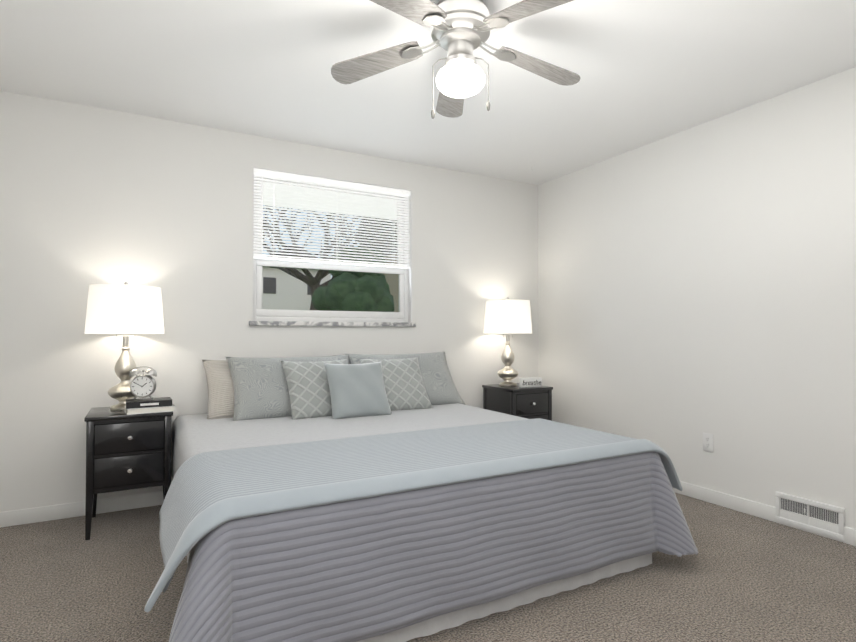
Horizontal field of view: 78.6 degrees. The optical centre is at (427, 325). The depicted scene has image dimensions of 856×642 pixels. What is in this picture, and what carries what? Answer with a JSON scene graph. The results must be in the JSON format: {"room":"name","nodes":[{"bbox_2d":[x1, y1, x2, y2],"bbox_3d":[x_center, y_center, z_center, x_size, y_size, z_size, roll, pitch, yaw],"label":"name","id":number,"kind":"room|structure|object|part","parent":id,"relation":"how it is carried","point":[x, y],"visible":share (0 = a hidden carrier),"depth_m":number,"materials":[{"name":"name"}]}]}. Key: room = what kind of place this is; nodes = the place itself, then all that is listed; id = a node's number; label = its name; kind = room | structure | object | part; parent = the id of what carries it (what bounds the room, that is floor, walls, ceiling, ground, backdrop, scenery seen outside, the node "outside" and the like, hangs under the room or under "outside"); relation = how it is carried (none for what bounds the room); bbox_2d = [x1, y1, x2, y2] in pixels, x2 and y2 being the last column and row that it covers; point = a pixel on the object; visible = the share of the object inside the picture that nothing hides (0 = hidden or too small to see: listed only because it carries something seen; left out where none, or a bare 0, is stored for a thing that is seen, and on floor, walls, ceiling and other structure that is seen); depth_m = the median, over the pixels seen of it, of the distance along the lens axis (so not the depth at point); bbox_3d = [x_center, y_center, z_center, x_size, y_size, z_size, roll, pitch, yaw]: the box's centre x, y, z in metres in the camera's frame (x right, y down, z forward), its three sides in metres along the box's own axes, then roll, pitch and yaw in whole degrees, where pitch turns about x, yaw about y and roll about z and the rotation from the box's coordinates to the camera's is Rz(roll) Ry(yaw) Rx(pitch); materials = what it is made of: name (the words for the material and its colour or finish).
{"room":"bedroom","nodes":[
{"label":"bedroom","id":0,"kind":"room"},
{"bbox_2d":[0,91,537,511],"bbox_3d":[-0.830,-0.085,3.866,4.430,2.440,0.160,0,-1,-29],"label":"wall","id":1,"kind":"structure","parent":0,"point":[89,195],"depth_m":3.33,"materials":[{"name":"paint"}]},
{"bbox_2d":[0,491,163,527],"bbox_3d":[-0.788,1.092,3.773,4.110,0.085,0.016,0,-1,-29],"label":"baseboard","id":2,"kind":"structure","parent":1,"relation":"attached to","point":[127,502],"depth_m":3.06,"materials":[{"name":"white wood"}]},
{"bbox_2d":[263,184,396,219],"bbox_3d":[-1.169,-1.216,4.500,6.110,0.120,1.250,0,-1,-29],"label":"eave","id":3,"kind":"object","parent":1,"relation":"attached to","point":[329,201],"depth_m":4.89},
{"bbox_2d":[252,167,411,322],"bbox_3d":[-0.695,-0.554,3.927,1.222,1.061,0.125,0,-1,-29],"label":"window","id":4,"kind":"structure","parent":1,"relation":"in","point":[404,313],"depth_m":3.92,"materials":[{"name":"plastic"}]},
{"bbox_3d":[-0.707,-0.558,3.949,1.078,0.910,0.033,0,-1,-29],"label":"glass","id":5,"kind":"part","parent":4,"relation":"part of","materials":[{"name":"clear glass"}]},
{"bbox_2d":[253,168,409,268],"bbox_3d":[-0.674,-0.769,3.894,1.208,0.621,0.054,0,-1,-29],"label":"window blinds","id":6,"kind":"object","parent":4,"relation":"attached to","point":[290,177],"visible":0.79,"depth_m":3.86,"materials":[{"name":"white plastic"}]},
{"bbox_2d":[249,321,415,326],"bbox_3d":[-0.670,-0.011,3.876,1.270,0.032,0.085,0,-1,-29],"label":"window sill","id":7,"kind":"structure","parent":1,"relation":"attached to","point":[306,323],"depth_m":3.79,"materials":[{"name":"stone"}]},
{"bbox_2d":[0,492,855,641],"bbox_3d":[0.203,1.169,1.968,4.430,0.120,4.450,0,-1,-29],"label":"floor","id":8,"kind":"structure","parent":0,"point":[741,577],"depth_m":2.18,"materials":[{"name":"carpet"}]},
{"bbox_2d":[84,407,172,539],"bbox_3d":[-1.699,0.802,2.985,0.416,0.638,0.433,0,-1,-29],"label":"nightstand","id":9,"kind":"object","parent":8,"relation":"on","point":[124,451],"visible":0.85,"depth_m":2.81,"materials":[{"name":"black wood"}]},
{"bbox_2d":[85,282,163,410],"bbox_3d":[-1.750,0.114,3.025,0.400,0.738,0.400,0,-1,-29],"label":"lamp","id":10,"kind":"object","parent":9,"relation":"on","point":[125,308],"visible":0.9,"depth_m":2.89,"materials":[{"name":"white fabric"}]},
{"bbox_3d":[-1.750,-0.087,3.028,0.400,0.270,0.400,0,-1,-29],"label":"lamp shade","id":11,"kind":"part","parent":10,"relation":"part of","materials":[{"name":"white fabric"}]},
{"bbox_2d":[124,397,174,414],"bbox_3d":[-1.567,0.449,2.938,0.239,0.064,0.171,1,-1,-35],"label":"books","id":12,"kind":"object","parent":9,"relation":"on","point":[148,405],"visible":1,"depth_m":2.88,"materials":[{"name":"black paper"}]},
{"bbox_2d":[129,366,156,400],"bbox_3d":[-1.590,0.324,2.918,0.138,0.191,0.065,0,-1,-17],"label":"alarm clock","id":13,"kind":"object","parent":12,"relation":"on","point":[142,386],"visible":1,"depth_m":2.90,"materials":[{"name":"silver metal"}]},
{"bbox_2d":[144,352,697,641],"bbox_3d":[-0.242,0.653,2.817,2.271,0.927,2.197,0,-1,-29],"label":"bed","id":14,"kind":"object","parent":8,"relation":"on","point":[372,498],"visible":1,"depth_m":2.00,"materials":[{"name":"grey fabric"}]},
{"bbox_2d":[159,418,659,591],"bbox_3d":[0.031,0.651,2.319,2.178,0.233,0.743,0,-1,-29],"label":"quilt","id":15,"kind":"object","parent":14,"relation":"on","point":[206,482],"depth_m":2.07,"materials":[{"name":"grey fabric"}]},
{"bbox_2d":[169,452,697,641],"bbox_3d":[0.200,0.785,2.006,2.242,0.491,0.352,0,-1,-29],"label":"quilt","id":16,"kind":"object","parent":14,"relation":"on","point":[353,554],"depth_m":1.79,"materials":[{"name":"grey fabric"}]},
{"bbox_2d":[482,383,552,420],"bbox_3d":[0.742,0.821,4.325,0.416,0.638,0.433,0,-1,-29],"label":"nightstand","id":17,"kind":"object","parent":8,"relation":"on","point":[529,402],"visible":0.46,"depth_m":4.19,"materials":[{"name":"black wood"}]},
{"bbox_2d":[484,297,531,386],"bbox_3d":[0.665,0.132,4.351,0.400,0.738,0.400,0,-1,-29],"label":"lamp","id":18,"kind":"object","parent":17,"relation":"on","point":[507,316],"visible":1,"depth_m":4.21,"materials":[{"name":"white fabric"}]},
{"bbox_3d":[0.665,-0.069,4.354,0.400,0.270,0.400,0,-1,-29],"label":"lamp shade","id":19,"kind":"part","parent":18,"relation":"part of","materials":[{"name":"white fabric"}]},
{"bbox_2d":[519,377,541,387],"bbox_3d":[0.834,0.462,4.247,0.200,0.075,0.032,0,-1,-23],"label":"sign","id":20,"kind":"object","parent":17,"relation":"on","point":[531,382],"visible":1,"depth_m":4.23,"materials":[{"name":"white wood"}]},
{"bbox_2d":[0,0,855,184],"bbox_3d":[0.203,-1.391,2.004,4.430,0.120,4.450,0,-1,-29],"label":"ceiling","id":21,"kind":"structure","parent":0,"point":[649,71],"depth_m":2.70,"materials":[{"name":"white paint"}]},
{"bbox_2d":[331,0,579,118],"bbox_3d":[0.169,-1.093,2.169,1.094,0.469,1.100,0,-1,-29],"label":"fan","id":22,"kind":"object","parent":21,"relation":"hanging from","point":[460,31],"visible":1,"depth_m":2.13,"materials":[{"name":"silver metal"}]},
{"bbox_3d":[0.153,-1.200,2.172,0.486,0.255,0.488,0,-1,-29],"label":"motor","id":23,"kind":"part","parent":22,"relation":"part of","materials":[{"name":"silver metal"}]},
{"bbox_3d":[0.136,-1.016,2.173,0.206,0.112,0.206,0,-1,-29],"label":"globe","id":24,"kind":"part","parent":22,"relation":"part of","materials":[{"name":"white glass"}]},
{"bbox_2d":[538,67,855,528],"bbox_3d":[2.112,-0.097,2.944,0.160,2.440,4.290,0,-1,-29],"label":"wall","id":25,"kind":"structure","parent":0,"point":[695,283],"depth_m":3.26,"materials":[{"name":"paint"}]},
{"bbox_2d":[703,433,712,451],"bbox_3d":[1.790,0.748,3.343,0.008,0.114,0.070,0,-1,-29],"label":"electrical outlet","id":26,"kind":"object","parent":25,"relation":"attached to","point":[707,442],"visible":1,"depth_m":3.34,"materials":[{"name":"white plastic"}]},
{"bbox_2d":[672,481,855,545],"bbox_3d":[1.994,1.080,2.960,0.016,0.085,4.080,0,-1,-29],"label":"baseboard","id":27,"kind":"structure","parent":25,"relation":"attached to","point":[760,510],"depth_m":3.08,"materials":[{"name":"white wood"}]},
{"bbox_2d":[775,492,844,540],"bbox_3d":[2.061,1.027,2.832,0.021,0.165,0.330,0,-1,-29],"label":"air vent","id":28,"kind":"object","parent":25,"relation":"in","point":[808,508],"visible":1,"depth_m":2.82,"materials":[{"name":"white metal"}]},
{"bbox_3d":[-16.795,-1.317,61.504,150.000,5.809,116.110,0,-1,-29],"label":"lawn","id":29,"kind":"structure","parent":0,"visible":0},
{"bbox_2d":[262,244,330,309],"bbox_3d":[-9.170,-2.452,32.681,5.000,4.400,6.600,0,-1,-29],"label":"house","id":30,"kind":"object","parent":29,"relation":"on","point":[275,300],"depth_m":29.80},
{"bbox_2d":[263,205,396,309],"bbox_3d":[-3.193,-2.939,14.855,7.656,5.451,8.912,0,-1,-29],"label":"tree","id":31,"kind":"object","parent":29,"relation":"on","point":[313,283],"depth_m":14.64,"materials":[{"name":"brown plant"}]},
{"bbox_2d":[311,246,394,311],"bbox_3d":[-1.281,-0.628,9.303,1.346,1.634,1.384,0,-1,-29],"label":"bush","id":32,"kind":"object","parent":29,"relation":"on","point":[354,297],"depth_m":8.88,"materials":[{"name":"green plant"}]},
{"bbox_2d":[355,217,396,273],"bbox_3d":[-9.278,-7.168,36.795,23.636,13.089,12.400,0,-1,-29],"label":"tree","id":33,"kind":"object","parent":29,"relation":"on","point":[379,232],"depth_m":34.67,"materials":[{"name":"plant"}]},
{"bbox_2d":[382,246,398,311],"bbox_3d":[2.283,-1.933,26.985,7.600,4.150,7.600,0,-1,-29],"label":"house","id":34,"kind":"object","parent":29,"relation":"on","point":[393,278],"depth_m":27.03,"materials":[{"name":"beige"}]}
]}

